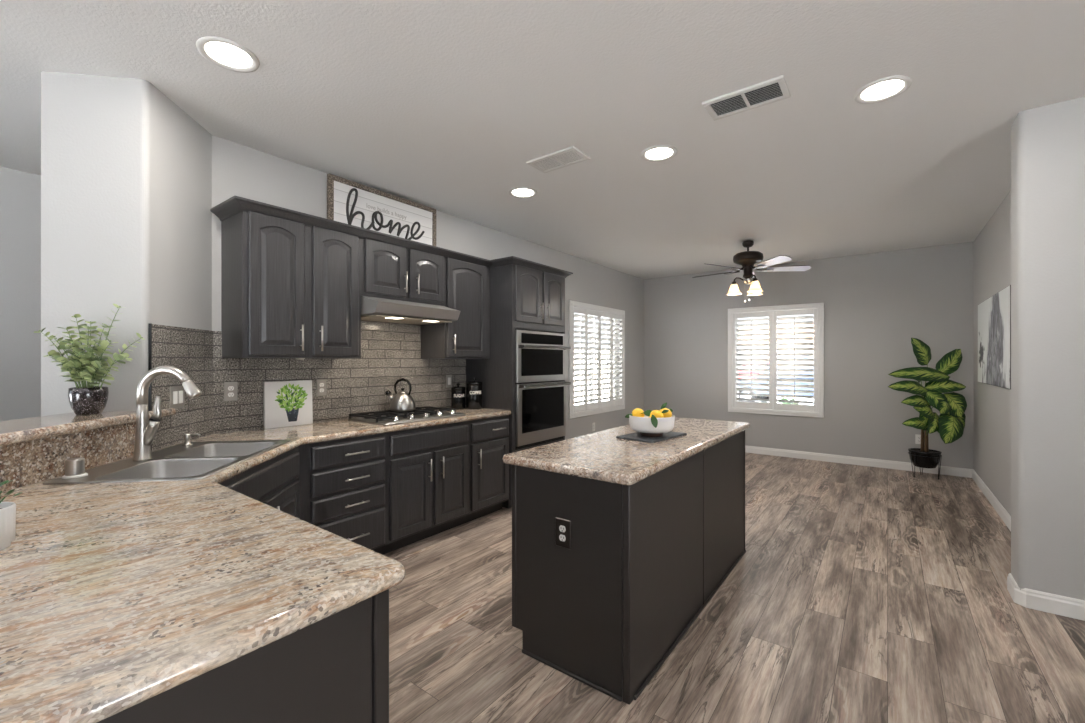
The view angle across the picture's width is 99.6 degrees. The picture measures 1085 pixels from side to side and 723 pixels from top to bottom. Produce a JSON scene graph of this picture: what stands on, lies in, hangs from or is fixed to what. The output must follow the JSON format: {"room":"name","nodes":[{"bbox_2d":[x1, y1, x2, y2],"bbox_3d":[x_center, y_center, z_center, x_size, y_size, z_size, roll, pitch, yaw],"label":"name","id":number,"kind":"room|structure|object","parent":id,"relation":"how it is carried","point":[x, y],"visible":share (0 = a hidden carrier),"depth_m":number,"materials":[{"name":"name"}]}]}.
{"room":"kitchen","nodes":[
{"label":"kitchen","id":0,"kind":"room"},
{"bbox_2d":[0,167,40,420],"bbox_3d":[-5.028,-0.015,1.910,0.150,2.760,5.400,0,0,37],"label":"wall","id":1,"kind":"structure","parent":0,"point":[20,192],"depth_m":3.37,"materials":[{"name":"grey paint"}]},
{"bbox_2d":[41,71,242,450],"bbox_3d":[-2.188,-0.015,2.661,0.580,2.760,0.838,0,0,-8],"label":"wall","id":2,"kind":"structure","parent":0,"point":[131,182],"depth_m":2.25,"materials":[{"name":"grey paint"}]},
{"bbox_2d":[148,323,151,450],"bbox_3d":[-1.956,0.131,2.285,0.012,0.636,0.006,0,0,-8],"label":"trim","id":3,"kind":"structure","parent":2,"relation":"attached to","point":[149,324],"depth_m":2.28,"materials":[{"name":"black metal"}]},
{"bbox_2d":[152,324,212,450],"bbox_3d":[-1.996,0.132,2.561,0.010,0.634,0.552,0,0,-8],"label":"tile backsplash","id":4,"kind":"structure","parent":2,"relation":"attached to","point":[190,350],"depth_m":2.54,"materials":[{"name":"grey tile"}]},
{"bbox_2d":[170,385,183,408],"bbox_3d":[-1.977,0.197,2.482,0.009,0.125,0.120,0,0,-8],"label":"light switch","id":5,"kind":"object","parent":4,"relation":"attached to","point":[176,392],"visible":0.88,"depth_m":2.47,"materials":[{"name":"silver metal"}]},
{"bbox_2d":[243,145,643,439],"bbox_3d":[-0.162,-0.015,5.443,0.150,2.760,6.100,0,0,37],"label":"wall","id":6,"kind":"structure","parent":0,"point":[267,178],"depth_m":5.52,"materials":[{"name":"grey paint"}]},
{"bbox_2d":[221,211,360,359],"bbox_3d":[-1.629,-0.464,3.049,0.384,0.912,0.750,0,0,37],"label":"upper cabinet","id":7,"kind":"object","parent":6,"relation":"attached to","point":[290,289],"visible":0.99,"depth_m":2.86,"materials":[{"name":"grey wood"}]},
{"bbox_2d":[210,196,492,267],"bbox_3d":[-1.248,-0.903,3.550,0.387,0.060,2.131,0,0,37],"label":"crown molding","id":8,"kind":"structure","parent":7,"relation":"attached to","point":[233,205],"depth_m":3.04,"materials":[{"name":"black wood"}]},
{"bbox_2d":[213,331,465,433],"bbox_3d":[-1.394,0.132,3.672,0.010,0.634,2.118,0,0,37],"label":"tile backsplash","id":9,"kind":"structure","parent":6,"relation":"attached to","point":[354,385],"depth_m":3.50,"materials":[{"name":"grey tile"}]},
{"bbox_2d":[224,382,237,401],"bbox_3d":[-1.968,0.193,2.894,0.009,0.122,0.075,0,0,37],"label":"wall outlet","id":10,"kind":"object","parent":9,"relation":"attached to","point":[230,388],"visible":1,"depth_m":2.89,"materials":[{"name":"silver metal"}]},
{"bbox_2d":[316,379,326,395],"bbox_3d":[-1.619,0.195,3.358,0.009,0.122,0.075,0,0,37],"label":"wall outlet","id":11,"kind":"object","parent":9,"relation":"attached to","point":[321,384],"visible":1,"depth_m":3.36,"materials":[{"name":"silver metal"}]},
{"bbox_2d":[446,375,451,387],"bbox_3d":[-0.883,0.191,4.334,0.009,0.118,0.072,0,0,37],"label":"light switch","id":12,"kind":"object","parent":9,"relation":"attached to","point":[448,377],"visible":0.95,"depth_m":4.33,"materials":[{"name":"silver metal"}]},
{"bbox_2d":[361,320,419,339],"bbox_3d":[-1.321,-0.325,3.770,0.010,0.280,0.768,0,0,37],"label":"tile backsplash","id":13,"kind":"structure","parent":6,"relation":"attached to","point":[369,329],"depth_m":3.82,"materials":[{"name":"grey tile"}]},
{"bbox_2d":[361,238,444,305],"bbox_3d":[-1.171,-0.694,3.658,0.384,0.453,0.775,0,0,37],"label":"upper cabinet","id":14,"kind":"object","parent":6,"relation":"attached to","point":[388,271],"visible":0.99,"depth_m":3.52,"materials":[{"name":"grey wood"}]},
{"bbox_2d":[327,173,435,245],"bbox_3d":[-1.271,-1.147,3.756,0.034,0.452,1.000,0,0,37],"label":"wooden sign","id":15,"kind":"object","parent":14,"relation":"on","point":[350,202],"visible":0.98,"depth_m":3.68,"materials":[{"name":"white wood"}]},
{"bbox_2d":[361,296,459,324],"bbox_3d":[-1.107,-0.390,3.612,0.516,0.150,0.762,0,0,37],"label":"range hood","id":16,"kind":"object","parent":6,"relation":"attached to","point":[372,308],"visible":0.92,"depth_m":3.43,"materials":[{"name":"silver metal"}]},
{"bbox_2d":[420,258,489,358],"bbox_3d":[-0.772,-0.470,4.187,0.384,0.900,0.549,0,0,37],"label":"upper cabinet","id":17,"kind":"object","parent":6,"relation":"attached to","point":[467,285],"visible":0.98,"depth_m":4.04,"materials":[{"name":"grey wood"}]},
{"bbox_2d":[590,319,615,402],"bbox_3d":[0.718,-0.019,6.687,0.050,1.418,1.424,0,0,37],"label":"window","id":18,"kind":"structure","parent":6,"relation":"in","point":[591,382],"depth_m":6.69,"materials":[{"name":"white"}]},
{"bbox_2d":[569,300,624,418],"bbox_3d":[0.825,-0.019,6.606,0.088,1.548,1.564,0,0,37],"label":"plantation shutter","id":19,"kind":"object","parent":18,"relation":"attached to","point":[585,409],"visible":1,"depth_m":6.48,"materials":[{"name":"white wood"}]},
{"bbox_2d":[0,0,1084,278],"bbox_3d":[0.234,-1.455,1.889,8.900,0.120,11.700,0,0,37],"label":"ceiling","id":20,"kind":"structure","parent":0,"point":[444,106],"depth_m":2.42,"materials":[{"name":"white paint"}]},
{"bbox_2d":[196,36,259,72],"bbox_3d":[-1.429,-1.390,2.088,0.240,0.010,0.240,0,0,37],"label":"recessed light","id":21,"kind":"object","parent":20,"relation":"in","point":[227,54],"visible":1,"depth_m":2.08,"materials":[{"name":"white"}]},
{"bbox_2d":[509,187,536,197],"bbox_3d":[-0.161,-1.390,3.793,0.240,0.010,0.240,0,0,37],"label":"recessed light","id":22,"kind":"object","parent":20,"relation":"in","point":[518,192],"visible":1,"depth_m":3.79,"materials":[{"name":"white"}]},
{"bbox_2d":[526,146,589,172],"bbox_3d":[0.108,-1.387,3.172,0.395,0.016,0.215,0,0,37],"label":"ceiling vent","id":23,"kind":"object","parent":20,"relation":"in","point":[569,156],"visible":1,"depth_m":3.16,"materials":[{"name":"white metal"}]},
{"bbox_2d":[641,145,677,161],"bbox_3d":[0.783,-1.390,3.079,0.240,0.010,0.240,0,0,37],"label":"recessed light","id":24,"kind":"object","parent":20,"relation":"in","point":[658,153],"visible":1,"depth_m":3.08,"materials":[{"name":"white"}]},
{"bbox_2d":[702,75,790,120],"bbox_3d":[1.081,-1.387,2.436,0.395,0.016,0.215,0,0,37],"label":"ceiling vent","id":25,"kind":"object","parent":20,"relation":"in","point":[776,89],"visible":1,"depth_m":2.42,"materials":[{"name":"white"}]},
{"bbox_2d":[692,240,810,302],"bbox_3d":[2.387,-1.037,5.392,1.285,0.714,1.298,0,0,37],"label":"ceiling fan","id":26,"kind":"object","parent":20,"relation":"hanging from","point":[747,259],"visible":1,"depth_m":5.28,"materials":[{"name":"brown metal"}]},
{"bbox_2d":[854,75,911,103],"bbox_3d":[1.748,-1.390,2.359,0.240,0.010,0.240,0,0,37],"label":"recessed light","id":27,"kind":"object","parent":20,"relation":"in","point":[887,88],"visible":1,"depth_m":2.35,"materials":[{"name":"white"}]},
{"bbox_2d":[384,452,1084,722],"bbox_3d":[0.234,1.425,1.889,8.900,0.120,11.700,0,0,37],"label":"floor","id":28,"kind":"structure","parent":0,"point":[857,593],"depth_m":2.30,"materials":[{"name":"wood"}]},
{"bbox_2d":[98,589,388,722],"bbox_3d":[-1.032,0.930,0.840,0.920,0.870,1.100,0,0,37],"label":"base cabinet","id":29,"kind":"object","parent":28,"relation":"on","point":[335,668],"visible":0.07,"depth_m":0.86,"materials":[{"name":"black wood"}]},
{"bbox_2d":[0,407,510,722],"bbox_3d":[-1.163,0.471,2.313,1.734,0.042,4.406,0,0,0],"label":"countertop","id":30,"kind":"structure","parent":29,"relation":"on","point":[115,597],"depth_m":0.93,"materials":[{"name":"stone"}]},
{"bbox_2d":[0,502,15,549],"bbox_3d":[-1.328,0.400,1.089,0.103,0.100,0.103,0,0,37],"label":"pot","id":31,"kind":"object","parent":30,"relation":"on","point":[7,509],"depth_m":1.10,"materials":[{"name":"white ceramic"}]},
{"bbox_2d":[0,479,21,549],"bbox_3d":[-1.325,0.365,1.082,0.128,0.169,0.132,0,0,37],"label":"potted succulent","id":32,"kind":"object","parent":30,"relation":"on","point":[7,509],"visible":1,"depth_m":1.10,"materials":[{"name":"white ceramic"}]},
{"bbox_2d":[43,440,289,484],"bbox_3d":[-1.622,0.539,2.125,0.540,0.191,0.864,0,0,-8],"label":"sink","id":33,"kind":"object","parent":30,"relation":"in","point":[176,462],"visible":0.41,"depth_m":2.09,"materials":[{"name":"silver metal"}]},
{"bbox_2d":[62,458,87,478],"bbox_3d":[-1.802,0.411,1.766,0.070,0.068,0.070,0,0,37],"label":"air gap","id":34,"kind":"object","parent":33,"relation":"on","point":[74,467],"visible":1,"depth_m":1.75,"materials":[{"name":"silver metal"}]},
{"bbox_2d":[95,457,239,479],"bbox_3d":[-1.544,0.541,1.921,0.370,0.188,0.365,0,0,-8],"label":"basin","id":35,"kind":"object","parent":33,"relation":"in","point":[165,468],"depth_m":2.06,"materials":[{"name":"silver metal"}]},
{"bbox_2d":[182,433,200,445],"bbox_3d":[-1.865,0.415,2.434,0.080,0.060,0.044,0,0,-23],"label":"soap dispenser","id":36,"kind":"object","parent":33,"relation":"on","point":[186,437],"visible":1,"depth_m":2.42,"materials":[{"name":"grey metal"}]},
{"bbox_2d":[165,442,277,457],"bbox_3d":[-1.599,0.541,2.315,0.370,0.188,0.380,0,0,-8],"label":"basin","id":37,"kind":"object","parent":33,"relation":"in","point":[218,449],"depth_m":2.47,"materials":[{"name":"silver metal"}]},
{"bbox_2d":[132,366,201,460],"bbox_3d":[-1.704,0.233,2.085,0.277,0.425,0.068,0,0,-8],"label":"faucet","id":38,"kind":"object","parent":30,"relation":"on","point":[146,428],"visible":1,"depth_m":2.06,"materials":[{"name":"grey metal"}]},
{"bbox_2d":[263,380,312,428],"bbox_3d":[-1.746,0.293,3.155,0.031,0.312,0.316,0,0,37],"label":"canvas","id":39,"kind":"object","parent":30,"relation":"on","point":[285,403],"visible":1,"depth_m":3.14,"materials":[{"name":"white fabric"}]},
{"bbox_2d":[348,406,465,425],"bbox_3d":[-1.055,0.424,3.631,0.486,0.051,0.760,0,0,37],"label":"gas cooktop","id":40,"kind":"object","parent":30,"relation":"in","point":[386,417],"visible":0.98,"depth_m":3.50,"materials":[{"name":"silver metal"}]},
{"bbox_2d":[385,378,414,410],"bbox_3d":[-1.142,0.269,3.725,0.198,0.262,0.226,0,0,-42],"label":"kettle","id":41,"kind":"object","parent":40,"relation":"on","point":[402,401],"visible":1,"depth_m":3.66,"materials":[{"name":"silver metal"}]},
{"bbox_2d":[451,383,464,409],"bbox_3d":[-0.790,0.329,4.295,0.132,0.241,0.132,0,0,-21],"label":"canister","id":42,"kind":"object","parent":30,"relation":"on","point":[457,392],"visible":1,"depth_m":4.24,"materials":[{"name":"black ceramic"}]},
{"bbox_2d":[466,378,481,409],"bbox_3d":[-0.642,0.306,4.308,0.152,0.286,0.152,0,0,-21],"label":"canister","id":43,"kind":"object","parent":30,"relation":"on","point":[473,388],"visible":1,"depth_m":4.25,"materials":[{"name":"black"}]},
{"bbox_2d":[220,447,299,518],"bbox_3d":[-1.550,0.930,2.239,0.476,0.870,1.450,0,0,-8],"label":"base cabinet","id":44,"kind":"object","parent":28,"relation":"on","point":[275,483],"visible":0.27,"depth_m":2.34,"materials":[{"name":"black wood"}]},
{"bbox_2d":[298,433,386,552],"bbox_3d":[-1.446,0.930,3.069,0.601,0.870,0.592,0,0,37],"label":"base cabinet","id":45,"kind":"object","parent":28,"relation":"on","point":[343,482],"visible":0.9,"depth_m":2.91,"materials":[{"name":"black wood"}]},
{"bbox_2d":[380,421,468,554],"bbox_3d":[-1.034,0.930,3.616,0.601,0.870,0.778,0,0,37],"label":"base cabinet","id":46,"kind":"object","parent":28,"relation":"on","point":[428,467],"visible":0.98,"depth_m":3.41,"materials":[{"name":"black wood"}]},
{"bbox_2d":[462,415,508,523],"bbox_3d":[-0.650,0.930,4.126,0.601,0.870,0.499,0,0,37],"label":"base cabinet","id":47,"kind":"object","parent":28,"relation":"on","point":[488,437],"visible":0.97,"depth_m":3.94,"materials":[{"name":"black wood"}]},
{"bbox_2d":[466,256,572,508],"bbox_3d":[-0.236,0.216,4.660,0.667,2.298,0.972,0,0,37],"label":"tall cabinet","id":48,"kind":"object","parent":28,"relation":"on","point":[524,294],"visible":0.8,"depth_m":4.29,"materials":[{"name":"grey wood"}]},
{"bbox_2d":[515,328,570,449],"bbox_3d":[-0.190,0.259,4.638,0.636,1.114,0.782,0,0,37],"label":"wall oven","id":49,"kind":"object","parent":48,"relation":"in","point":[540,387],"visible":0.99,"depth_m":4.43,"materials":[{"name":"silver metal"}]},
{"bbox_2d":[512,430,745,704],"bbox_3d":[0.652,0.929,2.727,0.626,0.872,1.840,0,0,37],"label":"kitchen island","id":50,"kind":"object","parent":28,"relation":"on","point":[645,558],"visible":0.77,"depth_m":2.04,"materials":[{"name":"grey wood"}]},
{"bbox_2d":[555,517,570,548],"bbox_3d":[0.089,0.754,2.006,0.082,0.125,0.009,0,0,37],"label":"wall outlet","id":51,"kind":"object","parent":50,"relation":"attached to","point":[562,526],"visible":1,"depth_m":2.00,"materials":[{"name":"grey plastic"}]},
{"bbox_2d":[559,525,565,531],"bbox_3d":[0.087,0.734,2.004,0.033,0.027,0.003,0,0,37],"label":"socket","id":52,"kind":"object","parent":51,"relation":"attached to","point":[562,528],"depth_m":2.00,"materials":[{"name":"white plastic"}]},
{"bbox_2d":[559,534,565,540],"bbox_3d":[0.087,0.774,2.004,0.033,0.027,0.003,0,0,37],"label":"socket","id":53,"kind":"object","parent":51,"relation":"attached to","point":[562,537],"depth_m":2.00,"materials":[{"name":"white plastic"}]},
{"bbox_2d":[502,417,749,484],"bbox_3d":[0.660,0.471,2.773,0.690,0.042,1.960,0,0,37],"label":"island countertop","id":54,"kind":"structure","parent":50,"relation":"on","point":[602,456],"depth_m":2.28,"materials":[{"name":"stone"}]},
{"bbox_2d":[616,431,686,442],"bbox_3d":[0.653,0.444,2.726,0.242,0.012,0.402,0,0,44],"label":"slate board","id":55,"kind":"object","parent":54,"relation":"on","point":[636,436],"visible":0.8,"depth_m":2.65,"materials":[{"name":"black stone"}]},
{"bbox_2d":[629,415,674,436],"bbox_3d":[0.643,0.378,2.702,0.264,0.118,0.264,0,0,37],"label":"fruit bowl","id":56,"kind":"object","parent":55,"relation":"on","point":[643,425],"visible":0.9,"depth_m":2.60,"materials":[{"name":"white ceramic"}]},
{"bbox_2d":[625,408,651,417],"bbox_3d":[0.582,0.320,2.725,0.171,0.075,0.104,0,0,18],"label":"lemon","id":57,"kind":"object","parent":56,"relation":"in","point":[637,412],"visible":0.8,"depth_m":2.70,"materials":[{"name":"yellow food"}]},
{"bbox_2d":[649,410,668,427],"bbox_3d":[0.643,0.327,2.636,0.101,0.090,0.174,0,0,39],"label":"lemon","id":58,"kind":"object","parent":56,"relation":"in","point":[654,414],"visible":0.85,"depth_m":2.62,"materials":[{"name":"yellow food"}]},
{"bbox_2d":[659,403,672,417],"bbox_3d":[0.726,0.300,2.713,0.084,0.107,0.076,0,0,21],"label":"lemon","id":59,"kind":"object","parent":56,"relation":"in","point":[669,413],"visible":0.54,"depth_m":2.69,"materials":[{"name":"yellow food"}]},
{"bbox_2d":[888,338,966,479],"bbox_3d":[4.378,0.546,5.315,0.960,1.630,0.404,0,0,-3],"label":"potted dieffenbachia","id":60,"kind":"object","parent":28,"relation":"on","point":[950,424],"visible":1,"depth_m":5.21,"materials":[{"name":"green plant"}]},
{"bbox_2d":[908,448,941,468],"bbox_3d":[4.476,1.145,5.367,0.304,0.191,0.304,0,0,37],"label":"pot","id":61,"kind":"object","parent":60,"relation":"on","point":[920,457],"depth_m":5.29,"materials":[{"name":"black"}]},
{"bbox_2d":[644,241,973,468],"bbox_3d":[3.419,-0.015,6.658,4.450,2.760,0.150,0,0,37],"label":"wall","id":62,"kind":"structure","parent":0,"point":[875,303],"depth_m":6.11,"materials":[{"name":"grey paint"}]},
{"bbox_2d":[736,322,738,400],"bbox_3d":[3.409,-0.010,6.721,1.113,1.440,0.050,0,0,37],"label":"window","id":63,"kind":"structure","parent":62,"relation":"in","point":[737,396],"depth_m":7.02,"materials":[{"name":"white"}]},
{"bbox_2d":[728,303,823,417],"bbox_3d":[3.329,-0.010,6.614,1.253,1.570,0.088,0,0,37],"label":"plantation shutter","id":64,"kind":"object","parent":62,"relation":"attached to","point":[816,309],"visible":1,"depth_m":6.58,"materials":[{"name":"white wood"}]},
{"bbox_2d":[745,445,972,477],"bbox_3d":[3.378,1.314,6.586,4.130,0.102,0.014,0,0,37],"label":"baseboard","id":65,"kind":"structure","parent":62,"relation":"attached to","point":[944,470],"depth_m":6.00,"materials":[{"name":"white wood"}]},
{"bbox_2d":[915,434,920,443],"bbox_3d":[4.638,0.965,5.640,0.075,0.118,0.009,0,0,37],"label":"wall outlet","id":66,"kind":"object","parent":62,"relation":"attached to","point":[917,436],"visible":0.89,"depth_m":5.65,"materials":[{"name":"white plastic"}]},
{"bbox_2d":[974,190,1010,515],"bbox_3d":[4.053,-0.015,3.926,0.150,2.760,3.450,0,0,37],"label":"wall","id":67,"kind":"structure","parent":0,"point":[992,246],"depth_m":4.38,"materials":[{"name":"grey paint"}]},
{"bbox_2d":[972,469,1010,530],"bbox_3d":[3.988,1.314,3.976,0.014,0.102,3.450,0,0,37],"label":"baseboard","id":68,"kind":"structure","parent":67,"relation":"attached to","point":[1001,511],"depth_m":4.28,"materials":[{"name":"white wood"}]},
{"bbox_2d":[978,285,1010,388],"bbox_3d":[4.165,-0.188,4.230,0.033,0.822,1.592,0,0,37],"label":"abstract painting","id":69,"kind":"object","parent":67,"relation":"attached to","point":[994,313],"visible":0.77,"depth_m":4.07,"materials":[{"name":"paint"}]},
{"bbox_2d":[1011,96,1084,599],"bbox_3d":[3.828,-0.015,1.811,2.765,2.760,0.200,0,0,37],"label":"wall","id":70,"kind":"structure","parent":0,"point":[1048,141],"depth_m":2.50,"materials":[{"name":"grey paint"}]},
{"bbox_2d":[1007,573,1084,620],"bbox_3d":[3.762,1.314,1.861,2.629,0.102,0.228,0,0,37],"label":"baseboard","id":71,"kind":"structure","parent":70,"relation":"attached to","point":[1074,608],"depth_m":2.49,"materials":[{"name":"white wood"}]},
{"bbox_3d":[-1.992,0.827,1.438,1.349,1.076,1.350,0,0,37],"label":"wall","id":72,"kind":"structure","parent":0,"visible":0},
{"bbox_2d":[0,422,135,491],"bbox_3d":[-1.846,0.369,1.457,0.020,0.160,1.632,0,0,-8],"label":"backsplash","id":73,"kind":"structure","parent":72,"relation":"attached to","point":[29,462],"depth_m":1.78,"materials":[{"name":"brown stone"}]},
{"bbox_2d":[0,408,175,445],"bbox_3d":[-1.998,0.268,1.522,0.366,0.042,1.803,0,0,-8],"label":"bar","id":74,"kind":"object","parent":72,"relation":"on","point":[41,427],"visible":0.79,"depth_m":1.85,"materials":[{"name":"stone"}]},
{"bbox_2d":[68,387,108,414],"bbox_3d":[-2.109,0.184,2.130,0.135,0.124,0.135,0,0,37],"label":"pot","id":75,"kind":"object","parent":74,"relation":"on","point":[82,400],"depth_m":2.09,"materials":[{"name":"glass"}]},
{"bbox_2d":[33,304,144,414],"bbox_3d":[-2.078,-0.009,2.109,0.520,0.510,0.167,0,0,8],"label":"potted plant","id":76,"kind":"object","parent":74,"relation":"on","point":[88,399],"visible":1,"depth_m":2.09,"materials":[{"name":"plant"}]},
{"label":"outside","id":77,"kind":"structure","parent":0,"visible":0},
{"bbox_2d":[574,397,813,404],"bbox_3d":[12.035,1.620,15.974,120.000,0.190,120.000,0,0,37],"label":"ground","id":78,"kind":"structure","parent":77,"point":[800,399],"depth_m":17.67,"materials":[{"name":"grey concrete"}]},
{"bbox_2d":[574,350,608,401],"bbox_3d":[2.129,0.565,18.115,0.300,1.920,28.500,0,0,37],"label":"wall","id":79,"kind":"structure","parent":78,"relation":"on","point":[578,372],"depth_m":17.45,"materials":[{"name":"beige paint"}]},
{"bbox_2d":[739,362,768,377],"bbox_3d":[15.531,0.798,32.746,4.500,1.445,1.770,0,0,-43],"label":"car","id":80,"kind":"object","parent":78,"relation":"on","point":[763,367],"visible":0.1,"depth_m":31.56,"materials":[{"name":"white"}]},
{"bbox_2d":[739,324,813,367],"bbox_3d":[22.100,-1.075,45.952,19.200,5.200,9.200,0,0,37],"label":"house","id":81,"kind":"structure","parent":78,"relation":"on","point":[778,362],"depth_m":42.01,"materials":[{"name":"beige paint"}]},
{"bbox_2d":[739,364,813,401],"bbox_3d":[8.613,0.798,15.421,1.770,1.445,4.500,0,0,-43],"label":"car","id":82,"kind":"object","parent":78,"relation":"on","point":[765,372],"visible":0.18,"depth_m":15.01,"materials":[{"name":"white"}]},
{"bbox_3d":[3.358,1.525,8.363,7.100,0.020,2.400,0,0,37],"label":"trim","id":83,"kind":"structure","parent":78,"relation":"on","visible":0},
{"bbox_2d":[780,394,798,403],"bbox_3d":[4.399,1.052,8.236,0.823,0.934,0.741,0,0,37],"label":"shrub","id":84,"kind":"object","parent":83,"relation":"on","point":[782,398],"visible":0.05,"depth_m":8.18,"materials":[{"name":"green plant"}]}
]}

